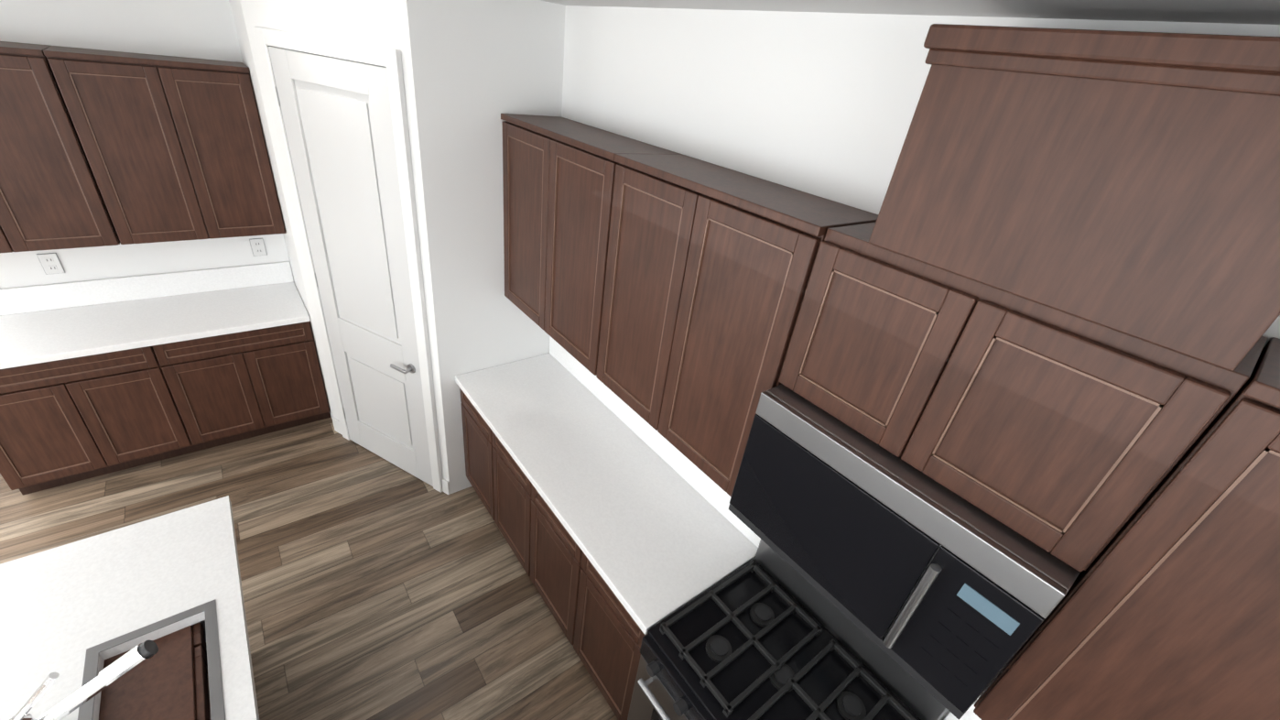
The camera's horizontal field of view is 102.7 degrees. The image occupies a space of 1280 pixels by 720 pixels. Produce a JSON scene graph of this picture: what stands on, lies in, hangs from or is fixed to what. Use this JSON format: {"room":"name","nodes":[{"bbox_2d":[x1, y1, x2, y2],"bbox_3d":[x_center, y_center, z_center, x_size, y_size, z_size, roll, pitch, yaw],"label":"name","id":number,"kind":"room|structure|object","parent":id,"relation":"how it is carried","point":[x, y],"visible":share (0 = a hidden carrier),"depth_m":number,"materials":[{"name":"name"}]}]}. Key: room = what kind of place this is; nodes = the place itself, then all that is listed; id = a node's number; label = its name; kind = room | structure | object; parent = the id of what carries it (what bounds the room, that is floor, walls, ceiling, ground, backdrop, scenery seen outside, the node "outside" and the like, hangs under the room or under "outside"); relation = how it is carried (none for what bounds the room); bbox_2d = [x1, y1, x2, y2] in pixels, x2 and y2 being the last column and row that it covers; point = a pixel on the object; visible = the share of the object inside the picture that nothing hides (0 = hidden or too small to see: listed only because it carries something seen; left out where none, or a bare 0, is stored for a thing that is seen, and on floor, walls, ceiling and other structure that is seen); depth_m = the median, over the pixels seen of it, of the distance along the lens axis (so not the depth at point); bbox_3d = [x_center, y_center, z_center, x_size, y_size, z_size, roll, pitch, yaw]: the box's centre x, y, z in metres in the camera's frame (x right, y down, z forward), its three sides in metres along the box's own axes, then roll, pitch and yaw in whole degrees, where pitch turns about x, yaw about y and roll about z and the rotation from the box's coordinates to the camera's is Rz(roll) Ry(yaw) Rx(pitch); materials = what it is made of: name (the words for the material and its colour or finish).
{"room":"kitchen","nodes":[
{"label":"kitchen","id":0,"kind":"room"},
{"bbox_2d":[0,0,294,288],"bbox_3d":[-4.951,-0.362,1.871,8.720,2.810,0.120,-16,38,-35],"label":"wall","id":1,"kind":"structure","parent":0,"point":[205,29],"depth_m":2.93,"materials":[{"name":"white paint"}]},
{"bbox_2d":[0,187,32,252],"bbox_3d":[-3.456,-1.005,2.448,0.462,0.956,0.328,-16,38,-35],"label":"upper cabinet","id":2,"kind":"object","parent":1,"relation":"attached to","point":[12,237],"depth_m":2.64,"materials":[{"name":"brown wood"}]},
{"bbox_2d":[36,252,65,274],"bbox_3d":[-3.459,-0.565,3.007,0.079,0.124,0.008,-16,38,-35],"label":"electrical outlet","id":3,"kind":"object","parent":1,"relation":"attached to","point":[50,263],"visible":1,"depth_m":3.00,"materials":[{"name":"grey plastic"}]},
{"bbox_2d":[0,41,139,250],"bbox_3d":[-3.156,-1.090,2.665,0.525,0.956,0.328,-16,38,-35],"label":"upper cabinet","id":4,"kind":"object","parent":1,"relation":"attached to","point":[99,147],"depth_m":2.61,"materials":[{"name":"brown wood"}]},
{"bbox_2d":[62,46,223,243],"bbox_3d":[-2.840,-1.179,2.893,0.519,0.956,0.328,-16,38,-35],"label":"upper cabinet","id":5,"kind":"object","parent":1,"relation":"attached to","point":[137,112],"depth_m":2.79,"materials":[{"name":"brown wood"}]},
{"bbox_2d":[0,260,292,315],"bbox_3d":[-3.202,-0.469,3.301,1.624,0.155,0.022,-16,38,-35],"label":"backsplash","id":6,"kind":"structure","parent":1,"relation":"attached to","point":[36,298],"depth_m":3.28,"materials":[{"name":"white stone"}]},
{"bbox_2d":[172,55,285,238],"bbox_3d":[-2.546,-1.262,3.107,0.455,0.956,0.328,-16,38,-35],"label":"upper cabinet","id":7,"kind":"object","parent":1,"relation":"attached to","point":[219,97],"depth_m":3.00,"materials":[{"name":"brown wood"}]},
{"bbox_2d":[249,238,267,256],"bbox_3d":[-2.668,-0.788,3.580,0.079,0.124,0.008,-16,38,-35],"label":"electrical outlet","id":8,"kind":"object","parent":1,"relation":"attached to","point":[257,246],"visible":1,"depth_m":3.58,"materials":[{"name":"grey plastic"}]},
{"bbox_2d":[0,413,618,719],"bbox_3d":[-2.246,3.144,-0.599,8.900,0.080,9.900,-16,38,-35],"label":"floor","id":9,"kind":"structure","parent":0,"point":[374,586],"depth_m":2.82,"materials":[{"name":"brown wood"}]},
{"bbox_2d":[0,345,208,495],"bbox_3d":[-3.372,0.224,3.180,0.858,0.875,0.618,-16,38,-35],"label":"base cabinet","id":10,"kind":"object","parent":9,"relation":"on","point":[102,376],"depth_m":2.97,"materials":[{"name":"brown wood"}]},
{"bbox_2d":[0,282,310,370],"bbox_3d":[-3.027,-0.242,3.148,1.624,0.040,0.642,-16,38,-35],"label":"countertop","id":11,"kind":"structure","parent":10,"relation":"on","point":[27,339],"depth_m":3.09,"materials":[{"name":"white stone"}]},
{"bbox_2d":[0,495,259,719],"bbox_3d":[-1.306,1.789,0.951,1.268,0.919,3.049,-16,38,-35],"label":"kitchen island","id":12,"kind":"object","parent":9,"relation":"on","point":[78,614],"visible":1,"depth_m":1.62,"materials":[{"name":"white stone"}]},
{"bbox_2d":[9,639,158,719],"bbox_3d":[-1.431,0.870,1.327,0.309,0.257,0.064,-16,38,-35],"label":"faucet","id":13,"kind":"object","parent":12,"relation":"on","point":[125,664],"visible":1,"depth_m":1.31,"materials":[{"name":"silver metal"}]},
{"bbox_2d":[168,288,330,447],"bbox_3d":[-2.787,0.059,3.604,0.858,0.875,0.618,-16,38,-35],"label":"base cabinet","id":14,"kind":"object","parent":9,"relation":"on","point":[249,384],"depth_m":3.41,"materials":[{"name":"brown wood"}]},
{"bbox_2d":[460,390,495,521],"bbox_3d":[-0.725,0.548,3.262,0.618,0.875,0.519,-16,38,-35],"label":"base cabinet","id":15,"kind":"object","parent":9,"relation":"on","point":[479,442],"depth_m":3.07,"materials":[{"name":"brown wood"}]},
{"bbox_2d":[495,437,535,580],"bbox_3d":[-0.466,0.748,2.982,0.618,0.875,0.578,-16,38,-35],"label":"base cabinet","id":16,"kind":"object","parent":9,"relation":"on","point":[515,495],"depth_m":2.76,"materials":[{"name":"brown wood"}]},
{"bbox_2d":[531,492,586,657],"bbox_3d":[-0.189,0.961,2.683,0.618,0.875,0.578,-16,38,-35],"label":"base cabinet","id":17,"kind":"object","parent":9,"relation":"on","point":[558,567],"depth_m":2.45,"materials":[{"name":"brown wood"}]},
{"bbox_2d":[579,562,644,719],"bbox_3d":[0.070,1.161,2.403,0.618,0.875,0.519,-16,38,-35],"label":"base cabinet","id":18,"kind":"object","parent":9,"relation":"on","point":[610,643],"depth_m":2.17,"materials":[{"name":"brown wood"}]},
{"bbox_2d":[455,353,758,635],"bbox_3d":[-0.281,0.465,2.596,0.642,0.040,1.842,-16,38,-35],"label":"countertop","id":19,"kind":"structure","parent":18,"relation":"on","point":[656,543],"depth_m":2.36,"materials":[{"name":"white stone"}]},
{"bbox_2d":[627,539,947,719],"bbox_3d":[0.441,1.326,1.869,0.700,1.215,0.762,-16,38,-35],"label":"gas range","id":20,"kind":"object","parent":9,"relation":"on","point":[767,632],"visible":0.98,"depth_m":1.75,"materials":[{"name":"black metal"}]},
{"bbox_2d":[943,700,981,719],"bbox_3d":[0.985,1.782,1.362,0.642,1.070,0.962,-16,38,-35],"label":"countertop","id":21,"kind":"structure","parent":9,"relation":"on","point":[969,714],"depth_m":1.58,"materials":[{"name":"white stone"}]},
{"bbox_2d":[228,0,565,493],"bbox_3d":[-1.519,-0.742,3.348,1.203,2.810,1.740,-16,38,-35],"label":"wall","id":22,"kind":"structure","parent":0,"point":[473,70],"depth_m":2.50,"materials":[{"name":"white paint"}]},
{"bbox_2d":[267,45,433,486],"bbox_3d":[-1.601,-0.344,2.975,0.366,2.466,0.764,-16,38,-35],"label":"pantry door","id":23,"kind":"structure","parent":22,"relation":"in","point":[337,117],"depth_m":2.78,"materials":[{"name":"white wood"}]},
{"bbox_2d":[253,26,450,494],"bbox_3d":[-1.618,-0.380,2.968,1.144,2.545,0.028,21,32,21],"label":"door frame","id":24,"kind":"structure","parent":22,"relation":"attached to","point":[389,59],"depth_m":2.60,"materials":[{"name":"white wood"}]},
{"bbox_2d":[541,0,1279,24],"bbox_3d":[-1.899,0.666,-2.045,8.900,0.080,9.900,-16,38,-35],"label":"ceiling","id":25,"kind":"structure","parent":0,"point":[1262,12],"depth_m":1.04,"materials":[{"name":"white paint"}]},
{"bbox_2d":[561,5,1279,719],"bbox_3d":[1.369,0.933,1.172,0.120,2.810,9.600,-16,38,-35],"label":"wall","id":26,"kind":"structure","parent":0,"point":[821,104],"depth_m":1.66,"materials":[{"name":"white paint"}]},
{"bbox_2d":[500,113,608,334],"bbox_3d":[-0.435,-0.689,2.632,0.328,0.956,0.538,-16,38,-35],"label":"upper cabinet","id":27,"kind":"object","parent":26,"relation":"attached to","point":[528,141],"depth_m":2.50,"materials":[{"name":"brown wood"}]},
{"bbox_2d":[548,131,680,382],"bbox_3d":[-0.162,-0.478,2.337,0.328,0.956,0.601,-16,38,-35],"label":"upper cabinet","id":28,"kind":"object","parent":26,"relation":"attached to","point":[587,181],"depth_m":2.17,"materials":[{"name":"brown wood"}]},
{"bbox_2d":[549,336,760,547],"bbox_3d":[-0.025,0.312,2.724,0.022,0.155,1.842,-16,38,-35],"label":"backsplash","id":29,"kind":"structure","parent":26,"relation":"attached to","point":[719,499],"depth_m":2.60,"materials":[{"name":"white stone"}]},
{"bbox_2d":[603,153,774,438],"bbox_3d":[0.116,-0.264,2.037,0.328,0.956,0.566,-16,38,-35],"label":"upper cabinet","id":30,"kind":"object","parent":26,"relation":"attached to","point":[661,291],"depth_m":1.85,"materials":[{"name":"brown wood"}]},
{"bbox_2d":[665,183,878,497],"bbox_3d":[0.369,-0.069,1.763,0.328,0.956,0.503,-16,38,-35],"label":"upper cabinet","id":31,"kind":"object","parent":26,"relation":"attached to","point":[761,242],"depth_m":1.56,"materials":[{"name":"brown wood"}]},
{"bbox_2d":[778,23,1279,571],"bbox_3d":[0.804,-0.171,1.112,0.342,0.883,0.766,-16,38,-35],"label":"upper cabinet","id":32,"kind":"object","parent":26,"relation":"attached to","point":[1040,304],"visible":1,"depth_m":0.93,"materials":[{"name":"brown wood"}]},
{"bbox_2d":[728,383,1080,718],"bbox_3d":[0.684,0.425,1.423,0.443,0.468,0.754,-16,38,-35],"label":"microwave","id":33,"kind":"object","parent":32,"relation":"attached to","point":[949,599],"visible":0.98,"depth_m":1.23,"materials":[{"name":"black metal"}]},
{"bbox_2d":[973,336,1279,719],"bbox_3d":[1.264,0.620,0.794,0.333,0.960,0.926,-16,38,-35],"label":"upper cabinet","id":34,"kind":"object","parent":26,"relation":"attached to","point":[1167,607],"visible":0.96,"depth_m":0.89,"materials":[{"name":"brown wood"}]}
]}

